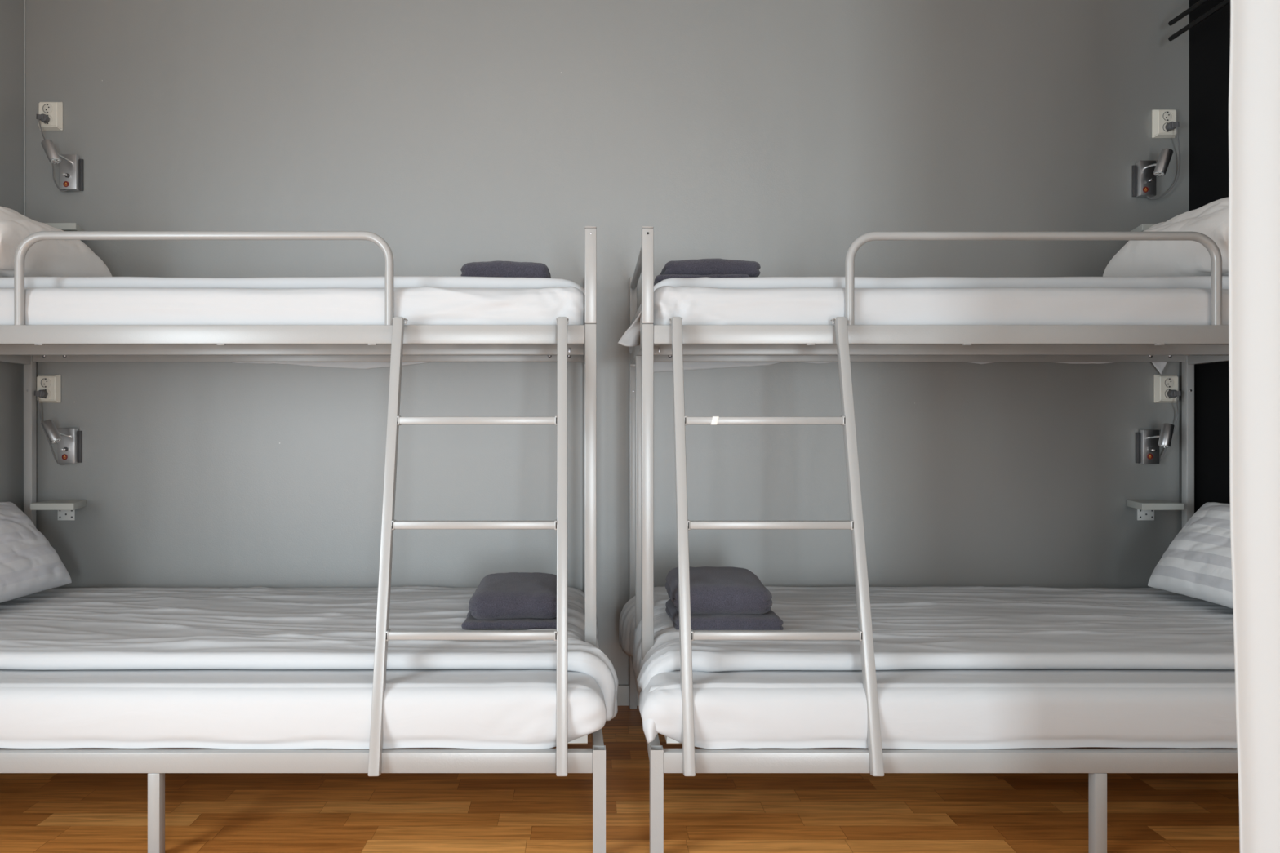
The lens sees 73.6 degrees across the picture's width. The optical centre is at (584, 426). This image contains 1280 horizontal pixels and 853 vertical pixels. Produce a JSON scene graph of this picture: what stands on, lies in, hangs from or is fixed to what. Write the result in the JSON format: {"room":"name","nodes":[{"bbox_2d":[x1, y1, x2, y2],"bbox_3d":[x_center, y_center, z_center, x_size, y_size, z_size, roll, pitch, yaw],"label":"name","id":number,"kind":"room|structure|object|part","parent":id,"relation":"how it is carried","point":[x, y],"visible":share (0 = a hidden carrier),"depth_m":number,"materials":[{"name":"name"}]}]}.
{"room":"dormitory","nodes":[
{"label":"dormitory","id":0,"kind":"room"},
{"bbox_2d":[0,0,23,512],"bbox_3d":[-2.144,-0.410,0.344,0.100,2.900,5.687,0,0,0],"label":"wall","id":1,"kind":"structure","parent":0,"point":[11,11],"depth_m":3.12,"materials":[{"name":"grey paint"}]},
{"bbox_2d":[25,0,1189,684],"bbox_3d":[0.081,-0.410,3.237,4.550,2.900,0.100,0,0,0],"label":"wall","id":2,"kind":"structure","parent":0,"point":[776,135],"depth_m":3.19,"materials":[{"name":"grey paint"}]},
{"bbox_2d":[23,0,25,513],"bbox_3d":[-2.091,-0.448,3.184,0.006,2.824,0.006,0,0,0],"label":"trim","id":3,"kind":"structure","parent":2,"relation":"attached to","point":[24,0],"depth_m":3.18,"materials":[{"name":"grey"}]},
{"bbox_2d":[36,374,61,403],"bbox_3d":[-1.998,-0.141,3.173,0.085,0.106,0.027,0,0,0],"label":"wall socket","id":4,"kind":"object","parent":2,"relation":"attached to","point":[51,384],"visible":0.99,"depth_m":3.16,"materials":[{"name":"beige plastic"}]},
{"bbox_2d":[40,377,50,387],"bbox_3d":[-1.998,-0.162,3.162,0.036,0.036,0.006,0,0,0],"label":"receptacle","id":5,"kind":"object","parent":4,"relation":"attached to","point":[45,382],"depth_m":3.16,"materials":[{"name":"white plastic"}]},
{"bbox_2d":[43,389,50,398],"bbox_3d":[-1.998,-0.121,3.162,0.036,0.036,0.006,0,0,0],"label":"receptacle","id":6,"kind":"object","parent":4,"relation":"attached to","point":[48,391],"depth_m":3.16,"materials":[{"name":"grey plastic"}]},
{"bbox_2d":[38,102,62,130],"bbox_3d":[-1.991,-1.157,3.173,0.085,0.106,0.027,0,0,0],"label":"wall socket","id":7,"kind":"object","parent":2,"relation":"attached to","point":[54,110],"visible":0.99,"depth_m":3.16,"materials":[{"name":"beige plastic"}]},
{"bbox_2d":[42,103,52,113],"bbox_3d":[-1.991,-1.178,3.162,0.036,0.036,0.006,0,0,0],"label":"receptacle","id":8,"kind":"object","parent":7,"relation":"attached to","point":[46,108],"depth_m":3.16,"materials":[{"name":"white plastic"}]},
{"bbox_2d":[44,115,52,124],"bbox_3d":[-1.991,-1.137,3.162,0.036,0.036,0.006,0,0,0],"label":"receptacle","id":9,"kind":"object","parent":7,"relation":"attached to","point":[50,116],"depth_m":3.16,"materials":[{"name":"grey plastic"}]},
{"bbox_2d":[34,389,81,465],"bbox_3d":[-1.951,0.004,3.122,0.145,0.279,0.130,0,0,0],"label":"reading lamp","id":10,"kind":"object","parent":2,"relation":"attached to","point":[68,440],"visible":1,"depth_m":3.16,"materials":[{"name":"silver metal"}]},
{"bbox_2d":[60,447,67,451],"bbox_3d":[-1.921,0.085,3.145,0.015,0.015,0.024,0,0,0],"label":"switch","id":11,"kind":"object","parent":10,"relation":"attached to","point":[62,449],"depth_m":3.15,"materials":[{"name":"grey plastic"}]},
{"bbox_3d":[-1.913,0.030,3.120,0.011,0.017,0.084,0,0,9],"label":"arm","id":12,"kind":"part","parent":10,"relation":"part of","materials":[{"name":"silver metal"}]},
{"bbox_3d":[-1.920,0.071,3.169,0.062,0.131,0.024,0,0,0],"label":"plate","id":13,"kind":"part","parent":10,"relation":"part of","materials":[{"name":"silver metal"}]},
{"bbox_2d":[30,499,86,519],"bbox_3d":[-1.898,0.312,3.111,0.155,0.076,0.149,0,0,0],"label":"wall shelf","id":14,"kind":"object","parent":2,"relation":"attached to","point":[66,508],"visible":1,"depth_m":3.07,"materials":[{"name":"grey metal"}]},
{"bbox_2d":[35,113,83,191],"bbox_3d":[-1.944,-1.012,3.122,0.144,0.280,0.130,0,0,0],"label":"reading lamp","id":15,"kind":"object","parent":2,"relation":"attached to","point":[71,166],"visible":1,"depth_m":3.16,"materials":[{"name":"silver metal"}]},
{"bbox_3d":[-1.910,-0.983,3.120,0.013,0.015,0.086,0,0,15],"label":"arm","id":16,"kind":"part","parent":15,"relation":"part of","materials":[{"name":"silver metal"}]},
{"bbox_2d":[62,173,69,177],"bbox_3d":[-1.915,-0.928,3.145,0.015,0.015,0.024,0,0,0],"label":"switch","id":17,"kind":"object","parent":15,"relation":"attached to","point":[64,175],"depth_m":3.15,"materials":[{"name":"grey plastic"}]},
{"bbox_3d":[-1.914,-0.943,3.169,0.062,0.130,0.024,0,0,0],"label":"plate","id":18,"kind":"part","parent":15,"relation":"part of","materials":[{"name":"silver metal"}]},
{"bbox_2d":[44,222,84,231],"bbox_3d":[-1.894,-0.687,3.111,0.163,0.076,0.149,0,0,0],"label":"wall shelf","id":19,"kind":"object","parent":2,"relation":"attached to","point":[63,226],"visible":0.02,"depth_m":3.04,"materials":[{"name":"grey laminate"}]},
{"bbox_2d":[617,684,639,706],"bbox_3d":[0.081,1.002,3.180,4.350,0.076,0.014,0,0,0],"label":"baseboard","id":20,"kind":"structure","parent":2,"relation":"attached to","point":[623,696],"depth_m":3.17,"materials":[{"name":"grey"}]},
{"bbox_2d":[1129,223,1155,231],"bbox_3d":[2.058,-0.684,3.111,0.148,0.076,0.149,0,0,0],"label":"wall shelf","id":21,"kind":"object","parent":2,"relation":"attached to","point":[1143,227],"visible":0.02,"depth_m":3.04,"materials":[{"name":"grey laminate"}]},
{"bbox_2d":[1126,499,1183,519],"bbox_3d":[2.058,0.312,3.111,0.148,0.076,0.149,0,0,0],"label":"wall shelf","id":22,"kind":"object","parent":2,"relation":"attached to","point":[1145,508],"visible":1,"depth_m":3.07,"materials":[{"name":"grey metal"}]},
{"bbox_2d":[1132,121,1180,199],"bbox_3d":[2.125,-0.982,3.122,0.165,0.282,0.130,0,0,0],"label":"reading lamp","id":23,"kind":"object","parent":2,"relation":"attached to","point":[1144,173],"visible":1,"depth_m":3.16,"materials":[{"name":"silver metal"}]},
{"bbox_3d":[2.083,-0.920,3.169,0.061,0.129,0.024,0,0,0],"label":"plate","id":24,"kind":"part","parent":23,"relation":"part of","materials":[{"name":"silver metal"}]},
{"bbox_2d":[1146,177,1153,182],"bbox_3d":[2.084,-0.908,3.145,0.015,0.015,0.024,0,0,0],"label":"switch","id":25,"kind":"object","parent":23,"relation":"attached to","point":[1148,180],"depth_m":3.15,"materials":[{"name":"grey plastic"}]},
{"bbox_3d":[2.076,-0.950,3.120,0.011,0.022,0.085,0,0,-8],"label":"arm","id":26,"kind":"part","parent":23,"relation":"part of","materials":[{"name":"silver metal"}]},
{"bbox_2d":[1135,389,1181,464],"bbox_3d":[2.126,0.003,3.122,0.142,0.276,0.130,0,0,0],"label":"reading lamp","id":27,"kind":"object","parent":2,"relation":"attached to","point":[1148,442],"visible":1,"depth_m":3.16,"materials":[{"name":"silver metal"}]},
{"bbox_3d":[2.096,0.075,3.169,0.060,0.127,0.024,0,0,0],"label":"plate","id":28,"kind":"part","parent":27,"relation":"part of","materials":[{"name":"silver metal"}]},
{"bbox_2d":[1149,448,1156,452],"bbox_3d":[2.094,0.087,3.145,0.015,0.015,0.024,0,0,0],"label":"switch","id":29,"kind":"object","parent":27,"relation":"attached to","point":[1151,450],"depth_m":3.15,"materials":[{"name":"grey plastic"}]},
{"bbox_3d":[2.088,0.039,3.120,0.011,0.013,0.084,0,0,-8],"label":"arm","id":30,"kind":"part","parent":27,"relation":"part of","materials":[{"name":"silver metal"}]},
{"bbox_2d":[1151,109,1176,137],"bbox_3d":[2.158,-1.129,3.173,0.085,0.106,0.027,0,0,0],"label":"wall socket","id":31,"kind":"object","parent":2,"relation":"attached to","point":[1160,117],"visible":0.99,"depth_m":3.16,"materials":[{"name":"beige plastic"}]},
{"bbox_2d":[1162,122,1170,132],"bbox_3d":[2.158,-1.109,3.163,0.036,0.036,0.005,0,0,0],"label":"receptacle","id":32,"kind":"object","parent":31,"relation":"attached to","point":[1164,124],"depth_m":3.16,"materials":[{"name":"grey plastic"}]},
{"bbox_2d":[1162,111,1172,120],"bbox_3d":[2.158,-1.150,3.163,0.036,0.036,0.005,0,0,0],"label":"receptacle","id":33,"kind":"object","parent":31,"relation":"attached to","point":[1166,115],"depth_m":3.16,"materials":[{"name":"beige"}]},
{"bbox_2d":[1153,374,1177,403],"bbox_3d":[2.165,-0.141,3.173,0.085,0.106,0.027,0,0,0],"label":"wall socket","id":34,"kind":"object","parent":2,"relation":"attached to","point":[1162,384],"visible":0.96,"depth_m":3.16,"materials":[{"name":"beige plastic"}]},
{"bbox_2d":[1164,389,1172,398],"bbox_3d":[2.165,-0.121,3.162,0.036,0.036,0.006,0,0,0],"label":"receptacle","id":35,"kind":"object","parent":34,"relation":"attached to","point":[1166,390],"depth_m":3.16,"materials":[{"name":"grey plastic"}]},
{"bbox_2d":[1164,377,1173,387],"bbox_3d":[2.165,-0.162,3.162,0.036,0.036,0.006,0,0,0],"label":"receptacle","id":36,"kind":"object","parent":34,"relation":"attached to","point":[1169,382],"depth_m":3.16,"materials":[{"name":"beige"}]},
{"bbox_2d":[0,706,1239,852],"bbox_3d":[0.081,1.090,0.344,4.550,0.100,5.887,0,0,0],"label":"floor","id":37,"kind":"structure","parent":0,"point":[40,812],"depth_m":2.32,"materials":[{"name":"brown wood"}]},
{"bbox_2d":[0,226,605,852],"bbox_3d":[-1.007,0.245,2.599,2.114,1.590,1.131,0,0,0],"label":"bunk bed","id":38,"kind":"object","parent":37,"relation":"on","point":[27,345],"visible":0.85,"depth_m":2.34,"materials":[{"name":"grey metal"}]},
{"bbox_3d":[-2.048,-0.253,2.754,0.024,0.052,0.764,0,0,0],"label":"rail","id":39,"kind":"part","parent":38,"relation":"part of","materials":[{"name":"grey metal"}]},
{"bbox_3d":[-2.048,0.381,3.150,0.029,1.319,0.029,0,0,0],"label":"post","id":40,"kind":"part","parent":38,"relation":"part of","materials":[{"name":"grey metal"}]},
{"bbox_3d":[-1.030,0.934,2.050,0.029,0.212,0.029,0,0,0],"label":"leg","id":41,"kind":"part","parent":38,"relation":"part of","materials":[{"name":"grey metal"}]},
{"bbox_3d":[-1.050,-0.404,2.355,1.045,0.270,0.024,0,0,0],"label":"guard rail","id":42,"kind":"part","parent":38,"relation":"part of","materials":[{"name":"grey metal"}]},
{"bbox_3d":[-1.016,-0.253,2.355,2.031,0.052,0.028,0,0,0],"label":"bed rail","id":43,"kind":"part","parent":38,"relation":"part of","materials":[{"name":"grey metal"}]},
{"bbox_2d":[0,286,585,324],"bbox_3d":[-1.010,-0.317,2.740,2.045,0.159,0.768,0,0,0],"label":"mattress","id":44,"kind":"object","parent":38,"relation":"on","point":[423,305],"visible":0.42,"depth_m":2.37,"materials":[{"name":"grey fabric"}]},
{"bbox_2d":[0,275,584,368],"bbox_3d":[-0.997,-0.328,2.825,2.058,0.229,0.698,0,0,0],"label":"topper","id":45,"kind":"object","parent":44,"relation":"on","point":[377,282],"visible":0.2,"depth_m":2.48,"materials":[{"name":"grey fabric"}]},
{"bbox_2d":[0,206,111,277],"bbox_3d":[-1.850,-0.568,2.700,0.392,0.256,0.572,0,0,0],"label":"pillow","id":46,"kind":"object","parent":45,"relation":"on","point":[45,258],"visible":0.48,"depth_m":2.63,"materials":[{"name":"white fabric"}]},
{"bbox_2d":[460,260,551,278],"bbox_3d":[-0.254,-0.480,2.781,0.284,0.090,0.246,0,0,0],"label":"folded towel","id":47,"kind":"object","parent":45,"relation":"on","point":[499,268],"visible":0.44,"depth_m":2.66,"materials":[{"name":"grey fabric"}]},
{"bbox_3d":[-1.015,0.803,2.050,2.066,0.050,0.030,0,0,0],"label":"bed rail","id":48,"kind":"part","parent":38,"relation":"part of","materials":[{"name":"grey metal"}]},
{"bbox_2d":[0,668,606,749],"bbox_3d":[-0.989,0.701,2.585,2.087,0.158,1.088,0,0,0],"label":"mattress","id":49,"kind":"object","parent":38,"relation":"on","point":[483,708],"visible":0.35,"depth_m":2.05,"materials":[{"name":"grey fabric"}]},
{"bbox_3d":[-1.019,-0.265,3.152,2.029,0.053,0.024,0,0,0],"label":"bed rail","id":50,"kind":"part","parent":38,"relation":"part of","materials":[{"name":"grey metal"}]},
{"bbox_2d":[0,586,617,720],"bbox_3d":[-0.968,0.671,2.656,2.115,0.216,0.977,0,0,0],"label":"blanket","id":51,"kind":"object","parent":38,"relation":"on","point":[253,628],"visible":0.79,"depth_m":2.38,"materials":[{"name":"grey fabric"}]},
{"bbox_2d":[0,502,71,603],"bbox_3d":[-1.904,0.404,2.690,0.260,0.298,0.592,0,0,0],"label":"pillow","id":52,"kind":"object","parent":51,"relation":"on","point":[29,565],"visible":1,"depth_m":2.78,"materials":[{"name":"white cotton"}]},
{"bbox_2d":[461,610,556,629],"bbox_3d":[-0.207,0.567,2.573,0.298,0.029,0.302,0,0,0],"label":"folded towel","id":53,"kind":"object","parent":51,"relation":"on","point":[470,623],"visible":0.3,"depth_m":2.43,"materials":[{"name":"grey fabric"}]},
{"bbox_2d":[468,572,556,620],"bbox_3d":[-0.203,0.513,2.600,0.276,0.097,0.325,0,0,0],"label":"folded towel","id":54,"kind":"object","parent":53,"relation":"on","point":[510,595],"visible":0.83,"depth_m":2.46,"materials":[{"name":"grey fabric"}]},
{"bbox_2d":[368,316,568,776],"bbox_3d":[-0.281,0.266,2.177,0.480,1.126,0.345,0,0,0],"label":"ladder","id":55,"kind":"object","parent":38,"relation":"attached to","point":[383,634],"visible":1,"depth_m":2.15,"materials":[{"name":"grey metal"}]},
{"bbox_3d":[0.009,0.245,3.150,0.027,1.590,0.029,0,0,0],"label":"post","id":56,"kind":"part","parent":38,"relation":"part of","materials":[{"name":"grey metal"}]},
{"bbox_3d":[0.015,0.247,2.356,0.032,1.059,0.032,0,0,0],"label":"post","id":57,"kind":"part","parent":38,"relation":"part of","materials":[{"name":"grey metal"}]},
{"bbox_3d":[0.021,0.803,2.600,0.026,0.050,1.071,0,0,-1],"label":"rail","id":58,"kind":"part","parent":38,"relation":"part of","materials":[{"name":"grey"}]},
{"bbox_3d":[0.034,0.906,2.050,0.031,0.268,0.031,0,0,0],"label":"leg","id":59,"kind":"part","parent":38,"relation":"part of","materials":[{"name":"grey metal"}]},
{"bbox_2d":[629,226,1238,852],"bbox_3d":[1.199,0.245,2.599,2.086,1.590,1.131,0,0,0],"label":"bunk bed","id":60,"kind":"object","parent":37,"relation":"on","point":[1190,345],"visible":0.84,"depth_m":2.34,"materials":[{"name":"grey metal"}]},
{"bbox_3d":[0.178,0.245,3.150,0.027,1.590,0.029,0,0,0],"label":"post","id":61,"kind":"part","parent":60,"relation":"part of","materials":[{"name":"grey metal"}]},
{"bbox_3d":[0.175,-0.253,2.754,0.024,0.052,0.764,0,0,0],"label":"rail","id":62,"kind":"part","parent":60,"relation":"part of","materials":[{"name":"grey metal"}]},
{"bbox_3d":[0.175,0.285,2.735,0.026,1.025,0.026,0,0,0],"label":"support post","id":63,"kind":"part","parent":60,"relation":"part of","materials":[{"name":"grey metal"}]},
{"bbox_3d":[0.175,0.803,2.600,0.026,0.050,1.071,0,0,0],"label":"rail","id":64,"kind":"part","parent":60,"relation":"part of","materials":[{"name":"grey"}]},
{"bbox_3d":[0.172,0.247,2.356,0.032,1.059,0.032,0,0,0],"label":"post","id":65,"kind":"part","parent":60,"relation":"part of","materials":[{"name":"grey metal"}]},
{"bbox_3d":[0.172,0.906,2.050,0.031,0.268,0.031,0,0,0],"label":"leg","id":66,"kind":"part","parent":60,"relation":"part of","materials":[{"name":"grey metal"}]},
{"bbox_2d":[668,316,884,776],"bbox_3d":[0.469,0.266,2.177,0.478,1.126,0.345,0,0,0],"label":"ladder","id":67,"kind":"object","parent":60,"relation":"attached to","point":[864,634],"visible":1,"depth_m":2.15,"materials":[{"name":"grey metal"}]},
{"bbox_3d":[1.202,-0.265,3.152,2.020,0.053,0.024,0,0,0],"label":"bed rail","id":68,"kind":"part","parent":60,"relation":"part of","materials":[{"name":"grey metal"}]},
{"bbox_2d":[638,668,1236,749],"bbox_3d":[1.171,0.700,2.587,2.071,0.156,1.087,0,0,0],"label":"mattress","id":69,"kind":"object","parent":60,"relation":"on","point":[938,708],"visible":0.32,"depth_m":2.05,"materials":[{"name":"grey fabric"}]},
{"bbox_2d":[618,586,1235,698],"bbox_3d":[1.161,0.673,2.656,2.088,0.218,0.982,0,0,0],"label":"blanket","id":70,"kind":"object","parent":69,"relation":"on","point":[970,627],"visible":0.74,"depth_m":2.40,"materials":[{"name":"grey fabric"}]},
{"bbox_2d":[665,599,783,630],"bbox_3d":[0.401,0.554,2.515,0.310,0.054,0.296,0,0,0],"label":"folded towel","id":71,"kind":"object","parent":70,"relation":"on","point":[769,620],"visible":0.44,"depth_m":2.38,"materials":[{"name":"grey fabric"}]},
{"bbox_2d":[665,566,772,614],"bbox_3d":[0.392,0.487,2.545,0.286,0.104,0.313,0,0,0],"label":"folded towel","id":72,"kind":"object","parent":71,"relation":"on","point":[724,589],"visible":0.92,"depth_m":2.41,"materials":[{"name":"grey fabric"}]},
{"bbox_2d":[1147,502,1232,608],"bbox_3d":[2.036,0.403,2.640,0.255,0.301,0.593,0,0,0],"label":"pillow","id":73,"kind":"object","parent":70,"relation":"on","point":[1197,563],"visible":0.66,"depth_m":2.71,"materials":[{"name":"fabric"}]},
{"bbox_2d":[653,285,1228,324],"bbox_3d":[1.193,-0.317,2.737,2.033,0.161,0.763,0,0,0],"label":"mattress","id":74,"kind":"object","parent":60,"relation":"on","point":[697,305],"visible":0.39,"depth_m":2.37,"materials":[{"name":"grey fabric"}]},
{"bbox_2d":[617,275,1228,373],"bbox_3d":[1.148,-0.318,2.825,2.117,0.248,0.723,0,0,0],"label":"sheet","id":75,"kind":"object","parent":74,"relation":"on","point":[630,339],"visible":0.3,"depth_m":2.48,"materials":[{"name":"grey fabric"}]},
{"bbox_2d":[653,274,750,285],"bbox_3d":[0.358,-0.450,2.711,0.288,0.031,0.266,0,0,0],"label":"folded towel","id":76,"kind":"object","parent":75,"relation":"on","point":[659,278],"visible":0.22,"depth_m":2.58,"materials":[{"name":"grey fabric"}]},
{"bbox_2d":[659,258,760,277],"bbox_3d":[0.395,-0.490,2.747,0.304,0.066,0.239,0,0,0],"label":"folded towel","id":77,"kind":"object","parent":76,"relation":"on","point":[701,266],"visible":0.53,"depth_m":2.63,"materials":[{"name":"grey fabric"}]},
{"bbox_2d":[1102,196,1228,276],"bbox_3d":[2.004,-0.580,2.700,0.389,0.279,0.572,0,0,0],"label":"pillow","id":78,"kind":"object","parent":75,"relation":"on","point":[1135,258],"visible":0.49,"depth_m":2.63,"materials":[{"name":"white fabric"}]},
{"bbox_3d":[1.199,-0.253,2.355,2.022,0.052,0.028,0,0,0],"label":"bed rail","id":79,"kind":"part","parent":60,"relation":"part of","materials":[{"name":"grey metal"}]},
{"bbox_3d":[1.206,0.803,2.050,2.039,0.050,0.030,0,0,0],"label":"bed rail","id":80,"kind":"part","parent":60,"relation":"part of","materials":[{"name":"grey metal"}]},
{"bbox_3d":[1.237,-0.404,2.355,1.037,0.269,0.024,0,0,0],"label":"guard rail","id":81,"kind":"part","parent":60,"relation":"part of","materials":[{"name":"grey metal"}]},
{"bbox_3d":[1.232,0.934,2.050,0.029,0.212,0.029,0,0,0],"label":"leg","id":82,"kind":"part","parent":60,"relation":"part of","materials":[{"name":"grey metal"}]},
{"bbox_3d":[2.226,0.381,3.150,0.029,1.319,0.029,0,0,0],"label":"post","id":83,"kind":"part","parent":60,"relation":"part of","materials":[{"name":"grey metal"}]},
{"bbox_3d":[2.226,-0.253,2.754,0.024,0.052,0.764,0,0,0],"label":"rail","id":84,"kind":"part","parent":60,"relation":"part of","materials":[{"name":"grey metal"}]},
{"bbox_2d":[1189,0,1230,513],"bbox_3d":[2.306,-0.410,2.244,0.100,2.900,1.887,0,0,0],"label":"wall","id":85,"kind":"structure","parent":0,"point":[1210,38],"depth_m":3.08,"materials":[{"name":"black paint"}]},
{"bbox_2d":[1168,0,1230,40],"bbox_3d":[2.188,-1.440,2.429,0.133,0.090,1.358,0,0,0],"label":"rail","id":86,"kind":"object","parent":85,"relation":"attached to","point":[1200,2],"visible":1,"depth_m":2.98,"materials":[{"name":"black metal"}]},
{"bbox_3d":[2.132,-1.468,2.429,0.017,0.017,1.358,0,0,0],"label":"rod","id":87,"kind":"part","parent":86,"relation":"part of","materials":[{"name":"black metal"}]},
{"bbox_3d":[0.081,-1.910,0.343,4.550,0.100,5.887,0,0,0],"label":"ceiling","id":88,"kind":"structure","parent":0,"visible":0},
{"bbox_2d":[1228,0,1279,852],"bbox_3d":[1.242,-0.412,1.206,0.644,2.885,0.062,0,0,0],"label":"curtain","id":89,"kind":"object","parent":88,"relation":"hanging from","point":[1254,90],"visible":1,"depth_m":1.22,"materials":[{"name":"white fabric"}]}
]}

